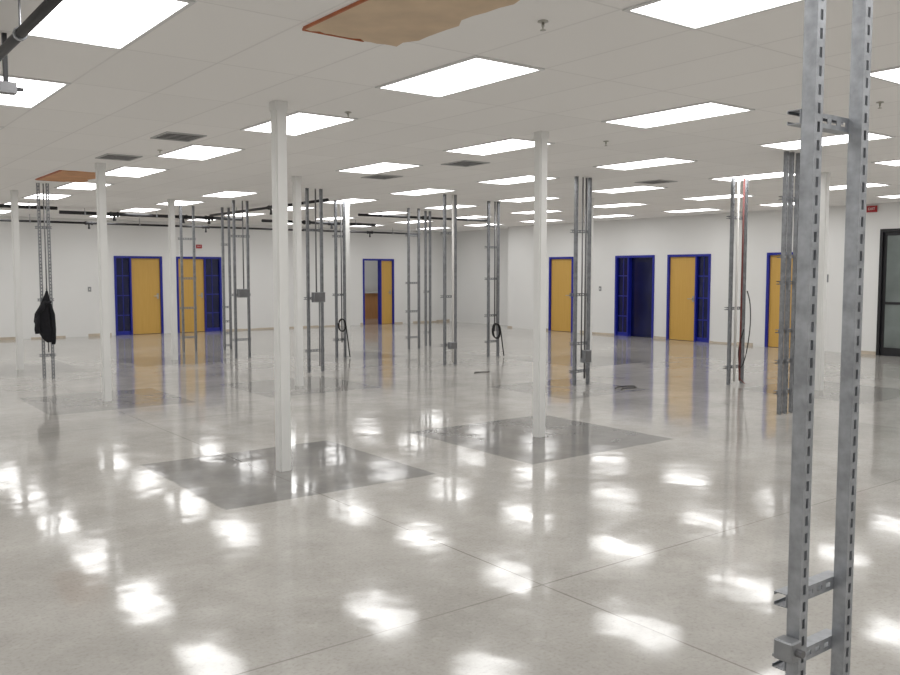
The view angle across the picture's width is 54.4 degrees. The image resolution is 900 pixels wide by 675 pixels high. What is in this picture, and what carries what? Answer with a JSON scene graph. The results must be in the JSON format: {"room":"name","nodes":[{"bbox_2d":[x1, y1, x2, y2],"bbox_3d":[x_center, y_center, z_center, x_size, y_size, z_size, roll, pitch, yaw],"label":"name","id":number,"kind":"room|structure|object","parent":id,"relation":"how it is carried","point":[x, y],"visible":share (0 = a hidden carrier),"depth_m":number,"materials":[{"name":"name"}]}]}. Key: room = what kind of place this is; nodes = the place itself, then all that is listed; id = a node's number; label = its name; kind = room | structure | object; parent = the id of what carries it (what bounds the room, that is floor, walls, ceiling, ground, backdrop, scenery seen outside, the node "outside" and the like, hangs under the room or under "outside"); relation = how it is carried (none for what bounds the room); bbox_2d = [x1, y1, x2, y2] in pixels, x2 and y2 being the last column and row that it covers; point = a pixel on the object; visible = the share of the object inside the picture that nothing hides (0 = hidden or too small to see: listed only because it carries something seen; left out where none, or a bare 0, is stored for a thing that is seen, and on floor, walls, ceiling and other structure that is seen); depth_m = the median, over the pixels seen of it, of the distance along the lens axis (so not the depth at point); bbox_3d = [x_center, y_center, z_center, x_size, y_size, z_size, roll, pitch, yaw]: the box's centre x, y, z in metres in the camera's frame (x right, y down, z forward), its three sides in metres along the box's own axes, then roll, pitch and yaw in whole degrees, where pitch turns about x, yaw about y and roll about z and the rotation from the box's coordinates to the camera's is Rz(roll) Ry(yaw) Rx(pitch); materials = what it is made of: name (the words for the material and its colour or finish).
{"room":"empty office space","nodes":[
{"label":"empty office space","id":0,"kind":"room"},
{"bbox_2d":[0,216,450,338],"bbox_3d":[-9.511,-1.491,21.964,23.850,2.965,0.150,-3,5,-37],"label":"wall","id":1,"kind":"structure","parent":0,"point":[74,247],"depth_m":23.99,"materials":[{"name":"paint"}]},
{"bbox_2d":[114,256,163,334],"bbox_3d":[-8.178,-1.107,22.976,1.246,2.050,0.185,-3,5,-37],"label":"door","id":2,"kind":"structure","parent":1,"relation":"in","point":[138,280],"depth_m":22.96,"materials":[{"name":"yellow wood"}]},
{"bbox_2d":[176,257,222,332],"bbox_3d":[-6.875,-1.180,23.965,1.271,2.050,0.185,-3,5,-37],"label":"door","id":3,"kind":"structure","parent":1,"relation":"in","point":[208,269],"depth_m":23.99,"materials":[{"name":"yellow wood"}]},
{"bbox_2d":[0,319,449,339],"bbox_3d":[-9.422,-0.045,22.039,23.652,0.069,0.008,-3,5,-37],"label":"baseboard","id":4,"kind":"structure","parent":1,"relation":"attached to","point":[98,334],"depth_m":24.74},
{"bbox_2d":[363,259,393,324],"bbox_3d":[-2.267,-1.438,27.467,1.151,2.050,0.185,-3,5,-37],"label":"door","id":5,"kind":"structure","parent":1,"relation":"in","point":[385,266],"depth_m":27.61,"materials":[{"name":"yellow wood"}]},
{"bbox_2d":[365,261,377,291],"bbox_3d":[-2.772,-2.051,29.559,7.800,2.965,3.800,-3,5,-37],"label":"wall","id":6,"kind":"structure","parent":0,"point":[371,267],"depth_m":31.70,"materials":[{"name":"paint"}]},
{"bbox_2d":[0,318,899,674],"bbox_3d":[-1.718,0.650,13.768,26.150,0.100,32.150,-3,5,-37],"label":"floor","id":7,"kind":"structure","parent":0,"point":[419,523],"depth_m":6.02,"materials":[{"name":"concrete"}]},
{"bbox_2d":[10,190,23,369],"bbox_3d":[-7.169,-0.941,14.497,0.106,2.965,0.106,-3,5,-37],"label":"steel column","id":8,"kind":"structure","parent":7,"relation":"on","point":[13,193],"depth_m":14.46,"materials":[{"name":"paint"}]},
{"bbox_2d":[35,183,55,377],"bbox_3d":[-6.168,-0.856,13.347,0.230,2.961,0.117,-3,5,-37],"label":"frame","id":9,"kind":"object","parent":7,"relation":"on","point":[52,354],"visible":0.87,"depth_m":13.30,"materials":[{"name":"metal"}]},
{"bbox_2d":[34,289,55,343],"bbox_3d":[-6.131,-0.314,13.222,0.306,0.847,0.181,-3,5,-37],"label":"jacket","id":10,"kind":"object","parent":9,"relation":"hanging from","point":[44,317],"visible":1,"depth_m":13.19,"materials":[{"name":"black fabric"}]},
{"bbox_2d":[95,163,111,400],"bbox_3d":[-4.332,-0.679,10.947,0.106,2.965,0.106,-3,5,-37],"label":"steel column","id":11,"kind":"structure","parent":7,"relation":"on","point":[100,172],"depth_m":10.91,"materials":[{"name":"paint"}]},
{"bbox_2d":[167,199,177,359],"bbox_3d":[-5.122,-1.065,16.177,0.106,2.965,0.106,-3,5,-37],"label":"steel column","id":12,"kind":"structure","parent":7,"relation":"on","point":[171,202],"depth_m":16.14,"materials":[{"name":"paint"}]},
{"bbox_2d":[178,206,197,351],"bbox_3d":[-5.326,-1.183,17.788,0.360,2.961,0.082,-3,5,-37],"label":"frame","id":13,"kind":"object","parent":7,"relation":"on","point":[193,238],"visible":1,"depth_m":17.77,"materials":[{"name":"metal"}]},
{"bbox_2d":[221,207,231,349],"bbox_3d":[-4.667,-1.218,18.253,0.181,2.961,0.082,-3,5,-37],"label":"frame","id":14,"kind":"object","parent":7,"relation":"on","point":[224,320],"visible":1,"depth_m":18.23,"materials":[{"name":"metal"}]},
{"bbox_2d":[231,200,250,357],"bbox_3d":[-3.912,-1.087,16.484,0.370,2.961,0.188,-3,5,-37],"label":"frame","id":15,"kind":"object","parent":7,"relation":"on","point":[238,293],"visible":1,"depth_m":16.48,"materials":[{"name":"metal"}]},
{"bbox_2d":[269,100,290,471],"bbox_3d":[-1.363,-0.393,7.060,0.106,2.965,0.106,-3,5,-37],"label":"steel column","id":16,"kind":"structure","parent":7,"relation":"on","point":[278,109],"depth_m":7.02,"materials":[{"name":"paint"}]},
{"bbox_2d":[291,176,303,385],"bbox_3d":[-2.157,-0.787,12.412,0.106,2.965,0.106,-3,5,-37],"label":"steel column","id":17,"kind":"structure","parent":7,"relation":"on","point":[296,180],"depth_m":12.37,"materials":[{"name":"paint"}]},
{"bbox_2d":[304,188,324,372],"bbox_3d":[-2.166,-0.914,14.134,0.350,2.961,0.188,-3,5,-37],"label":"frame","id":18,"kind":"object","parent":7,"relation":"on","point":[319,297],"visible":1,"depth_m":14.13,"materials":[{"name":"metal"}]},
{"bbox_2d":[332,200,346,357],"bbox_3d":[-2.072,-1.089,16.512,0.280,2.961,0.119,-3,5,-37],"label":"frame","id":19,"kind":"object","parent":7,"relation":"on","point":[343,338],"visible":1,"depth_m":16.49,"materials":[{"name":"metal"}]},
{"bbox_2d":[338,319,350,356],"bbox_3d":[-2.001,0.008,16.540,0.254,0.735,0.046,-3,5,-37],"label":"cable coil","id":20,"kind":"object","parent":19,"relation":"hanging from","point":[345,328],"visible":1,"depth_m":16.53,"materials":[{"name":"black rubber"}]},
{"bbox_2d":[345,203,350,355],"bbox_3d":[-2.002,-1.124,16.981,0.106,2.965,0.106,-3,5,-37],"label":"steel column","id":21,"kind":"structure","parent":7,"relation":"on","point":[347,211],"depth_m":16.93,"materials":[{"name":"paint"}]},
{"bbox_2d":[365,292,377,318],"bbox_3d":[-2.842,-1.151,31.123,2.300,0.940,0.600,-3,5,-37],"label":"cabinet","id":22,"kind":"object","parent":7,"relation":"on","point":[371,298],"depth_m":30.89,"materials":[{"name":"brown wood"}]},
{"bbox_2d":[405,208,419,348],"bbox_3d":[-0.777,-1.235,18.494,0.360,2.961,0.082,-3,5,-37],"label":"frame","id":23,"kind":"object","parent":7,"relation":"on","point":[408,234],"visible":1,"depth_m":18.46,"materials":[{"name":"metal"}]},
{"bbox_2d":[423,211,430,345],"bbox_3d":[-0.499,-1.292,19.258,0.161,2.961,0.082,-3,5,-37],"label":"frame","id":24,"kind":"object","parent":7,"relation":"on","point":[425,231],"visible":1,"depth_m":19.22,"materials":[{"name":"metal"}]},
{"bbox_2d":[440,194,456,364],"bbox_3d":[0.019,-0.994,15.220,0.330,2.961,0.188,-3,5,-37],"label":"frame","id":25,"kind":"object","parent":7,"relation":"on","point":[452,345],"visible":1,"depth_m":15.22,"materials":[{"name":"metal"}]},
{"bbox_2d":[484,201,499,356],"bbox_3d":[0.826,-1.104,16.709,0.340,2.961,0.121,-3,5,-37],"label":"frame","id":26,"kind":"object","parent":7,"relation":"on","point":[496,246],"visible":1,"depth_m":16.67,"materials":[{"name":"metal"}]},
{"bbox_2d":[492,323,503,355],"bbox_3d":[0.918,0.041,16.746,0.286,0.640,0.062,-3,5,-37],"label":"cable coil","id":27,"kind":"object","parent":26,"relation":"hanging from","point":[494,324],"visible":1,"depth_m":16.73,"materials":[{"name":"black rubber"}]},
{"bbox_2d":[532,131,548,437],"bbox_3d":[0.878,-0.501,8.537,0.106,2.965,0.106,-3,5,-37],"label":"steel column","id":28,"kind":"structure","parent":7,"relation":"on","point":[541,138],"depth_m":8.50,"materials":[{"name":"paint"}]},
{"bbox_2d":[569,176,591,385],"bbox_3d":[1.908,-0.792,12.478,0.370,2.961,0.188,-3,5,-37],"label":"frame","id":29,"kind":"object","parent":7,"relation":"on","point":[585,355],"visible":1,"depth_m":12.48,"materials":[{"name":"metal"}]},
{"bbox_2d":[586,198,593,360],"bbox_3d":[2.544,-1.050,15.984,0.106,2.965,0.106,-3,5,-37],"label":"steel column","id":30,"kind":"structure","parent":7,"relation":"on","point":[587,198],"depth_m":15.95,"materials":[{"name":"metal"}]},
{"bbox_2d":[723,177,748,384],"bbox_3d":[4.145,-0.802,12.617,0.420,2.961,0.125,-3,5,-37],"label":"frame","id":31,"kind":"object","parent":7,"relation":"on","point":[744,218],"visible":0.99,"depth_m":12.56,"materials":[{"name":"metal"}]},
{"bbox_2d":[738,274,744,383],"bbox_3d":[4.208,-0.119,12.583,0.120,1.593,0.030,-1,4,-18],"label":"cable","id":32,"kind":"object","parent":31,"relation":"hanging from","point":[742,274],"visible":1,"depth_m":12.57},
{"bbox_2d":[738,291,750,367],"bbox_3d":[4.255,-0.118,12.663,0.286,1.110,0.056,-3,5,-37],"label":"cable","id":33,"kind":"object","parent":31,"relation":"hanging from","point":[747,291],"visible":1,"depth_m":12.70,"materials":[{"name":"black rubber"}]},
{"bbox_2d":[773,151,799,414],"bbox_3d":[3.895,-0.608,9.984,0.420,2.961,0.117,-3,5,-37],"label":"frame","id":34,"kind":"object","parent":7,"relation":"on","point":[787,199],"visible":0.74,"depth_m":9.92,"materials":[{"name":"metal"}]},
{"bbox_2d":[772,0,872,674],"bbox_3d":[1.095,-0.061,2.566,0.348,2.961,0.112,-3,5,-37],"label":"frame","id":35,"kind":"object","parent":7,"relation":"on","point":[792,650],"visible":1,"depth_m":2.57,"materials":[{"name":"metal"}]},
{"bbox_2d":[814,172,830,390],"bbox_3d":[5.080,-0.753,11.955,0.106,2.965,0.106,-3,5,-37],"label":"steel column","id":36,"kind":"structure","parent":7,"relation":"on","point":[825,176],"depth_m":11.91,"materials":[{"name":"paint"}]},
{"bbox_2d":[0,0,899,231],"bbox_3d":[-1.718,-2.407,13.542,26.150,0.100,32.150,-3,5,-37],"label":"ceiling","id":37,"kind":"structure","parent":0,"point":[214,69],"depth_m":7.10,"materials":[{"name":"tile"}]},
{"bbox_2d":[0,33,23,94],"bbox_3d":[-2.511,-1.557,4.982,0.140,0.334,0.080,-3,5,-37],"label":"bracket","id":38,"kind":"object","parent":37,"relation":"attached to","point":[6,87],"visible":0.97,"depth_m":4.96,"materials":[{"name":"metal"}]},
{"bbox_2d":[3,202,40,205],"bbox_3d":[-8.576,-2.635,17.381,0.590,0.010,1.170,-3,5,-37],"label":"recessed light","id":39,"kind":"object","parent":37,"relation":"in","point":[9,203],"visible":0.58,"depth_m":17.04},
{"bbox_2d":[6,203,36,205],"bbox_3d":[-8.576,-2.635,17.381,0.538,0.001,1.118,-3,5,-37],"label":"diffuser","id":40,"kind":"object","parent":39,"relation":"attached to","point":[6,203],"depth_m":17.29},
{"bbox_2d":[0,204,57,209],"bbox_3d":[-8.682,-2.424,16.131,2.700,0.244,0.104,-3,5,-37],"label":"pipe","id":41,"kind":"object","parent":37,"relation":"hanging from","point":[1,205],"visible":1,"depth_m":16.60,"materials":[{"name":"black metal"}]},
{"bbox_2d":[0,0,62,60],"bbox_3d":[-2.235,-1.589,4.479,0.068,0.196,8.000,-3,5,-37],"label":"pipe","id":42,"kind":"object","parent":37,"relation":"hanging from","point":[20,33],"visible":1,"depth_m":4.21,"materials":[{"name":"black metal"}]},
{"bbox_2d":[0,74,70,108],"bbox_3d":[-3.296,-1.835,6.536,0.590,0.010,1.170,-3,5,-37],"label":"recessed light","id":43,"kind":"object","parent":37,"relation":"in","point":[36,92],"visible":0.97,"depth_m":6.53,"materials":[{"name":"plastic"}]},
{"bbox_2d":[22,193,72,199],"bbox_3d":[-7.140,-2.496,15.501,0.590,0.010,1.170,-3,5,-37],"label":"recessed light","id":44,"kind":"object","parent":37,"relation":"in","point":[33,196],"visible":0.74,"depth_m":15.48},
{"bbox_2d":[26,194,69,198],"bbox_3d":[-7.140,-2.496,15.501,0.538,0.001,1.118,-3,5,-37],"label":"diffuser","id":45,"kind":"object","parent":44,"relation":"attached to","point":[51,196],"depth_m":15.48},
{"bbox_2d":[35,170,106,182],"bbox_3d":[-5.322,-2.258,12.303,0.654,0.015,1.457,-3,5,-37],"label":"board","id":46,"kind":"object","parent":37,"relation":"attached to","point":[60,175],"visible":0.85,"depth_m":12.21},
{"bbox_2d":[54,182,113,189],"bbox_3d":[-5.703,-2.358,13.621,0.590,0.010,1.170,-3,5,-37],"label":"recessed light","id":47,"kind":"object","parent":37,"relation":"in","point":[72,185],"visible":0.9,"depth_m":13.62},
{"bbox_2d":[28,0,195,49],"bbox_3d":[-1.860,-1.697,4.656,0.590,0.010,1.170,-3,5,-37],"label":"recessed light","id":48,"kind":"object","parent":37,"relation":"in","point":[113,24],"visible":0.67,"depth_m":4.69,"materials":[{"name":"plastic"}]},
{"bbox_2d":[95,153,142,160],"bbox_3d":[-3.878,-2.109,10.244,0.400,0.010,0.480,-3,5,-37],"label":"ceiling vent","id":49,"kind":"object","parent":37,"relation":"in","point":[108,156],"visible":1,"depth_m":10.25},
{"bbox_2d":[106,166,168,177],"bbox_3d":[-4.267,-2.219,11.741,0.590,0.010,1.170,-3,5,-37],"label":"recessed light","id":50,"kind":"object","parent":37,"relation":"in","point":[123,171],"visible":0.82,"depth_m":11.67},
{"bbox_2d":[119,208,161,211],"bbox_3d":[-6.675,-2.741,18.826,0.590,0.010,1.170,-3,5,-37],"label":"recessed light","id":51,"kind":"object","parent":37,"relation":"in","point":[130,209],"visible":1,"depth_m":18.88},
{"bbox_2d":[59,208,241,223],"bbox_3d":[-6.445,-2.651,19.209,4.000,0.244,0.108,-3,5,-37],"label":"pipe","id":52,"kind":"object","parent":37,"relation":"hanging from","point":[114,214],"visible":0.84,"depth_m":18.99,"materials":[{"name":"black metal"}]},
{"bbox_2d":[150,131,206,141],"bbox_3d":[-2.702,-1.995,8.705,0.400,0.010,0.480,-3,5,-37],"label":"ceiling vent","id":53,"kind":"object","parent":37,"relation":"in","point":[174,136],"visible":1,"depth_m":8.69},
{"bbox_2d":[154,200,203,205],"bbox_3d":[-5.238,-2.603,16.946,0.590,0.010,1.170,-3,5,-37],"label":"recessed light","id":54,"kind":"object","parent":37,"relation":"in","point":[177,202],"visible":0.87,"depth_m":16.98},
{"bbox_2d":[161,201,200,205],"bbox_3d":[-5.238,-2.603,16.946,0.538,0.001,1.118,-3,5,-37],"label":"diffuser","id":55,"kind":"object","parent":54,"relation":"attached to","point":[182,203],"depth_m":17.04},
{"bbox_2d":[155,144,244,160],"bbox_3d":[-2.831,-2.080,9.861,0.590,0.010,1.170,-3,5,-37],"label":"recessed light","id":56,"kind":"object","parent":37,"relation":"in","point":[193,151],"visible":1,"depth_m":9.83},
{"bbox_2d":[162,146,237,159],"bbox_3d":[-2.831,-2.080,9.861,0.538,0.001,1.118,-3,5,-37],"label":"diffuser","id":57,"kind":"object","parent":56,"relation":"attached to","point":[193,152],"depth_m":9.83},
{"bbox_2d":[0,214,416,236],"bbox_3d":[-5.695,-2.913,23.166,12.000,0.304,0.088,-3,5,-37],"label":"pipe","id":58,"kind":"object","parent":37,"relation":"hanging from","point":[6,220],"visible":0.75,"depth_m":22.23,"materials":[{"name":"black metal"}]},
{"bbox_2d":[200,191,258,197],"bbox_3d":[-3.802,-2.464,15.066,0.590,0.010,1.170,-3,5,-37],"label":"recessed light","id":59,"kind":"object","parent":37,"relation":"in","point":[227,194],"visible":1,"depth_m":15.09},
{"bbox_2d":[224,212,266,216],"bbox_3d":[-4.773,-2.848,20.270,0.590,0.010,1.170,-3,5,-37],"label":"recessed light","id":60,"kind":"object","parent":37,"relation":"in","point":[237,214],"visible":0.57,"depth_m":20.25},
{"bbox_2d":[226,213,258,215],"bbox_3d":[-4.773,-2.848,20.270,0.538,0.001,1.118,-3,5,-37],"label":"diffuser","id":61,"kind":"object","parent":60,"relation":"attached to","point":[240,214],"depth_m":20.25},
{"bbox_2d":[209,198,328,216],"bbox_3d":[-3.690,-2.506,17.165,0.088,0.234,5.200,-3,5,-37],"label":"pipe","id":62,"kind":"object","parent":37,"relation":"hanging from","point":[268,207],"visible":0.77,"depth_m":17.09,"materials":[{"name":"black metal"}]},
{"bbox_2d":[240,111,357,135],"bbox_3d":[-1.395,-1.942,7.981,0.590,0.010,1.170,-3,5,-37],"label":"recessed light","id":63,"kind":"object","parent":37,"relation":"in","point":[298,122],"visible":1,"depth_m":7.92,"materials":[{"name":"plastic"}]},
{"bbox_2d":[261,219,375,228],"bbox_3d":[-3.226,-2.850,21.906,3.200,0.244,0.108,-3,5,-37],"label":"pipe","id":64,"kind":"object","parent":37,"relation":"hanging from","point":[262,220],"visible":0.72,"depth_m":22.01,"materials":[{"name":"black metal"}]},
{"bbox_2d":[323,198,376,203],"bbox_3d":[-1.901,-2.571,16.510,0.590,0.010,1.170,-3,5,-37],"label":"recessed light","id":65,"kind":"object","parent":37,"relation":"in","point":[350,200],"visible":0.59,"depth_m":16.34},
{"bbox_2d":[335,162,422,173],"bbox_3d":[-0.930,-2.187,11.305,0.590,0.010,1.170,-3,5,-37],"label":"recessed light","id":66,"kind":"object","parent":37,"relation":"in","point":[380,167],"visible":1,"depth_m":11.23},
{"bbox_2d":[361,174,402,179],"bbox_3d":[-0.962,-2.263,12.334,0.400,0.010,0.480,-3,5,-37],"label":"ceiling vent","id":67,"kind":"object","parent":37,"relation":"in","point":[378,176],"visible":1,"depth_m":12.29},
{"bbox_2d":[366,211,411,214],"bbox_3d":[-1.436,-2.816,19.834,0.590,0.010,1.170,-3,5,-37],"label":"recessed light","id":68,"kind":"object","parent":37,"relation":"in","point":[386,212],"visible":0.7,"depth_m":19.83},
{"bbox_2d":[372,212,406,214],"bbox_3d":[-1.436,-2.816,19.834,0.538,0.001,1.118,-3,5,-37],"label":"diffuser","id":69,"kind":"object","parent":68,"relation":"attached to","point":[384,213],"depth_m":19.91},
{"bbox_2d":[302,0,518,46],"bbox_3d":[-0.158,-1.683,4.505,0.649,0.015,1.370,-3,5,-37],"label":"ceiling opening","id":70,"kind":"object","parent":37,"relation":"attached to","point":[387,22],"visible":1,"depth_m":4.63,"materials":[{"name":"wood"}]},
{"bbox_2d":[358,213,486,221],"bbox_3d":[-0.552,-2.718,20.051,3.600,0.234,0.092,-3,5,-37],"label":"pipe","id":71,"kind":"object","parent":37,"relation":"hanging from","point":[359,214],"visible":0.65,"depth_m":19.90,"materials":[{"name":"black metal"}]},
{"bbox_2d":[388,188,457,195],"bbox_3d":[-0.465,-2.432,14.630,0.590,0.010,1.170,-3,5,-37],"label":"recessed light","id":72,"kind":"object","parent":37,"relation":"in","point":[425,191],"visible":1,"depth_m":14.53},
{"bbox_2d":[393,189,451,194],"bbox_3d":[-0.465,-2.432,14.630,0.538,0.001,1.118,-3,5,-37],"label":"diffuser","id":73,"kind":"object","parent":72,"relation":"attached to","point":[426,191],"depth_m":14.71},
{"bbox_2d":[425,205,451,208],"bbox_3d":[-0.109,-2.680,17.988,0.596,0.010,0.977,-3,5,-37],"label":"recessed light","id":74,"kind":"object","parent":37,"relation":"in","point":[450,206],"depth_m":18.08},
{"bbox_2d":[431,205,471,208],"bbox_3d":[0.000,-2.677,17.954,0.538,0.001,1.118,-3,5,-37],"label":"diffuser","id":75,"kind":"object","parent":74,"relation":"attached to","point":[458,206],"depth_m":18.08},
{"bbox_2d":[375,55,544,97],"bbox_3d":[0.041,-1.803,6.100,0.590,0.010,1.170,-3,5,-37],"label":"recessed light","id":76,"kind":"object","parent":37,"relation":"in","point":[476,71],"visible":1,"depth_m":6.04,"materials":[{"name":"plastic"}]},
{"bbox_2d":[441,160,489,166],"bbox_3d":[0.190,-2.152,10.827,0.400,0.010,0.480,-3,5,-37],"label":"ceiling vent","id":77,"kind":"object","parent":37,"relation":"in","point":[463,163],"visible":1,"depth_m":10.83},
{"bbox_2d":[449,215,493,218],"bbox_3d":[0.465,-2.922,21.279,0.590,0.010,1.170,-3,5,-37],"label":"recessed light","id":78,"kind":"object","parent":37,"relation":"in","point":[473,216],"visible":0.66,"depth_m":21.27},
{"bbox_2d":[457,216,485,218],"bbox_3d":[0.465,-2.922,21.279,0.538,0.001,1.118,-3,5,-37],"label":"diffuser","id":79,"kind":"object","parent":78,"relation":"attached to","point":[468,216],"depth_m":21.34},
{"bbox_2d":[443,138,554,155],"bbox_3d":[0.506,-2.048,9.425,0.590,0.010,1.170,-3,5,-37],"label":"recessed light","id":80,"kind":"object","parent":37,"relation":"in","point":[510,144],"visible":1,"depth_m":9.44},
{"bbox_2d":[451,139,534,154],"bbox_3d":[0.506,-2.048,9.425,0.538,0.001,1.118,-3,5,-37],"label":"diffuser","id":81,"kind":"object","parent":80,"relation":"attached to","point":[507,145],"depth_m":9.44,"materials":[{"name":"plastic"}]},
{"bbox_2d":[476,175,557,184],"bbox_3d":[0.971,-2.293,12.749,0.590,0.010,1.170,-3,5,-37],"label":"recessed light","id":82,"kind":"object","parent":37,"relation":"in","point":[526,178],"visible":0.93,"depth_m":12.80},
{"bbox_2d":[483,176,552,183],"bbox_3d":[0.971,-2.293,12.749,0.538,0.001,1.118,-3,5,-37],"label":"diffuser","id":83,"kind":"object","parent":82,"relation":"attached to","point":[526,178],"depth_m":12.80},
{"bbox_2d":[495,196,559,201],"bbox_3d":[1.436,-2.539,16.074,0.590,0.010,1.170,-3,5,-37],"label":"recessed light","id":84,"kind":"object","parent":37,"relation":"in","point":[524,199],"visible":0.75,"depth_m":16.11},
{"bbox_2d":[501,197,554,201],"bbox_3d":[1.436,-2.539,16.074,0.538,0.001,1.118,-3,5,-37],"label":"diffuser","id":85,"kind":"object","parent":84,"relation":"attached to","point":[531,198],"depth_m":16.11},
{"bbox_2d":[593,214,636,217],"bbox_3d":[3.803,-2.890,20.843,0.590,0.010,1.170,-3,5,-37],"label":"recessed light","id":86,"kind":"object","parent":37,"relation":"in","point":[615,215],"visible":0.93,"depth_m":20.65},
{"bbox_2d":[594,215,632,217],"bbox_3d":[3.803,-2.890,20.843,0.538,0.001,1.118,-3,5,-37],"label":"diffuser","id":87,"kind":"object","parent":86,"relation":"attached to","point":[608,215],"depth_m":20.96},
{"bbox_2d":[594,203,648,207],"bbox_3d":[3.337,-2.645,17.518,0.590,0.010,1.170,-3,5,-37],"label":"recessed light","id":88,"kind":"object","parent":37,"relation":"in","point":[618,204],"visible":0.82,"depth_m":17.55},
{"bbox_2d":[592,185,667,192],"bbox_3d":[2.873,-2.400,14.194,0.590,0.010,1.170,-3,5,-37],"label":"recessed light","id":89,"kind":"object","parent":37,"relation":"in","point":[642,187],"visible":0.85,"depth_m":14.19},
{"bbox_2d":[593,157,697,169],"bbox_3d":[2.408,-2.155,10.869,0.590,0.010,1.170,-3,5,-37],"label":"recessed light","id":90,"kind":"object","parent":37,"relation":"in","point":[662,161],"visible":1,"depth_m":10.82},
{"bbox_2d":[634,179,677,183],"bbox_3d":[3.061,-2.313,13.008,0.400,0.010,0.480,-3,5,-37],"label":"ceiling vent","id":91,"kind":"object","parent":37,"relation":"in","point":[659,181],"visible":1,"depth_m":12.96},
{"bbox_2d":[601,101,754,128],"bbox_3d":[1.942,-1.910,7.545,0.590,0.010,1.170,-3,5,-37],"label":"recessed light","id":92,"kind":"object","parent":37,"relation":"in","point":[709,109],"visible":1,"depth_m":7.49,"materials":[{"name":"plastic"}]},
{"bbox_2d":[661,208,722,212],"bbox_3d":[5.239,-2.752,18.963,0.590,0.010,1.170,-3,5,-37],"label":"recessed light","id":93,"kind":"object","parent":37,"relation":"in","point":[700,209],"visible":1,"depth_m":18.95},
{"bbox_2d":[666,209,716,211],"bbox_3d":[5.239,-2.752,18.963,0.538,0.001,1.118,-3,5,-37],"label":"diffuser","id":94,"kind":"object","parent":93,"relation":"attached to","point":[694,209],"depth_m":18.95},
{"bbox_2d":[622,0,804,29],"bbox_3d":[1.478,-1.665,4.220,0.590,0.010,1.170,-3,5,-37],"label":"recessed light","id":95,"kind":"object","parent":37,"relation":"in","point":[689,14],"visible":1,"depth_m":4.50,"materials":[{"name":"plastic"}]},
{"bbox_2d":[680,194,754,199],"bbox_3d":[4.774,-2.506,15.638,0.590,0.010,1.170,-3,5,-37],"label":"recessed light","id":96,"kind":"object","parent":37,"relation":"in","point":[726,195],"visible":0.84,"depth_m":15.69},
{"bbox_2d":[687,195,742,199],"bbox_3d":[4.774,-2.506,15.638,0.538,0.001,1.118,-3,5,-37],"label":"diffuser","id":97,"kind":"object","parent":96,"relation":"attached to","point":[724,196],"depth_m":15.69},
{"bbox_2d":[710,171,794,181],"bbox_3d":[4.309,-2.261,12.314,0.590,0.010,1.170,-3,5,-37],"label":"recessed light","id":98,"kind":"object","parent":37,"relation":"in","point":[778,174],"visible":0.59,"depth_m":12.28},
{"bbox_2d":[757,139,800,149],"bbox_3d":[3.620,-2.034,9.226,0.643,0.010,0.521,-3,5,-37],"label":"recessed light","id":99,"kind":"object","parent":37,"relation":"in","point":[792,144],"depth_m":9.29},
{"bbox_2d":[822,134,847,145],"bbox_3d":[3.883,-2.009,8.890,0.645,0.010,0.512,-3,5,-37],"label":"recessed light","id":100,"kind":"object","parent":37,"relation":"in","point":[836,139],"depth_m":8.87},
{"bbox_2d":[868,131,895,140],"bbox_3d":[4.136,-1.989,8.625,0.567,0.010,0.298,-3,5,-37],"label":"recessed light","id":101,"kind":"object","parent":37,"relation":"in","point":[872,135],"depth_m":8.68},
{"bbox_2d":[871,66,899,84],"bbox_3d":[3.379,-1.771,5.665,0.590,0.010,1.170,-3,5,-37],"label":"recessed light","id":102,"kind":"object","parent":37,"relation":"in","point":[891,75],"visible":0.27,"depth_m":5.98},
{"bbox_2d":[871,159,899,165],"bbox_3d":[5.745,-2.123,10.434,0.590,0.010,1.170,-3,5,-37],"label":"recessed light","id":103,"kind":"object","parent":37,"relation":"in","point":[896,162],"visible":1,"depth_m":10.72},
{"bbox_2d":[451,229,507,324],"bbox_3d":[0.985,-1.904,27.562,0.650,2.965,3.940,-3,5,-37],"label":"wall","id":104,"kind":"structure","parent":0,"point":[471,251],"depth_m":27.99,"materials":[{"name":"paint"}]},
{"bbox_2d":[508,202,899,351],"bbox_3d":[8.908,-1.091,16.531,0.150,2.965,23.560,-3,5,-37],"label":"wall","id":105,"kind":"structure","parent":0,"point":[660,237],"depth_m":20.26,"materials":[{"name":"paint"}]},
{"bbox_2d":[548,257,572,331],"bbox_3d":[3.093,-1.192,24.132,0.185,2.050,0.936,-3,5,-37],"label":"door","id":106,"kind":"structure","parent":105,"relation":"in","point":[560,305],"depth_m":24.14,"materials":[{"name":"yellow wood"}]},
{"bbox_2d":[614,255,654,337],"bbox_3d":[4.686,-1.040,22.068,0.160,2.050,1.270,-3,5,-37],"label":"door","id":107,"kind":"structure","parent":105,"relation":"in","point":[634,274],"depth_m":22.13,"materials":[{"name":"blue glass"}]},
{"bbox_2d":[666,254,710,342],"bbox_3d":[5.677,-0.943,20.749,0.185,2.050,1.238,-3,5,-37],"label":"door","id":108,"kind":"structure","parent":105,"relation":"in","point":[688,275],"depth_m":20.74,"materials":[{"name":"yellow wood"}]},
{"bbox_2d":[507,326,875,354],"bbox_3d":[8.685,0.342,16.799,0.008,0.068,23.033,-3,5,-37],"label":"baseboard","id":109,"kind":"structure","parent":105,"relation":"attached to","point":[655,337],"depth_m":20.17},
{"bbox_2d":[764,252,792,347],"bbox_3d":[7.225,-0.793,18.723,0.185,2.050,0.970,-3,5,-37],"label":"door","id":110,"kind":"structure","parent":105,"relation":"in","point":[773,267],"depth_m":18.97,"materials":[{"name":"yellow wood"}]},
{"bbox_2d":[876,228,899,355],"bbox_3d":[8.981,-0.829,16.412,0.182,2.460,1.850,-3,5,-37],"label":"door","id":111,"kind":"structure","parent":105,"relation":"in","point":[888,307],"depth_m":16.99,"materials":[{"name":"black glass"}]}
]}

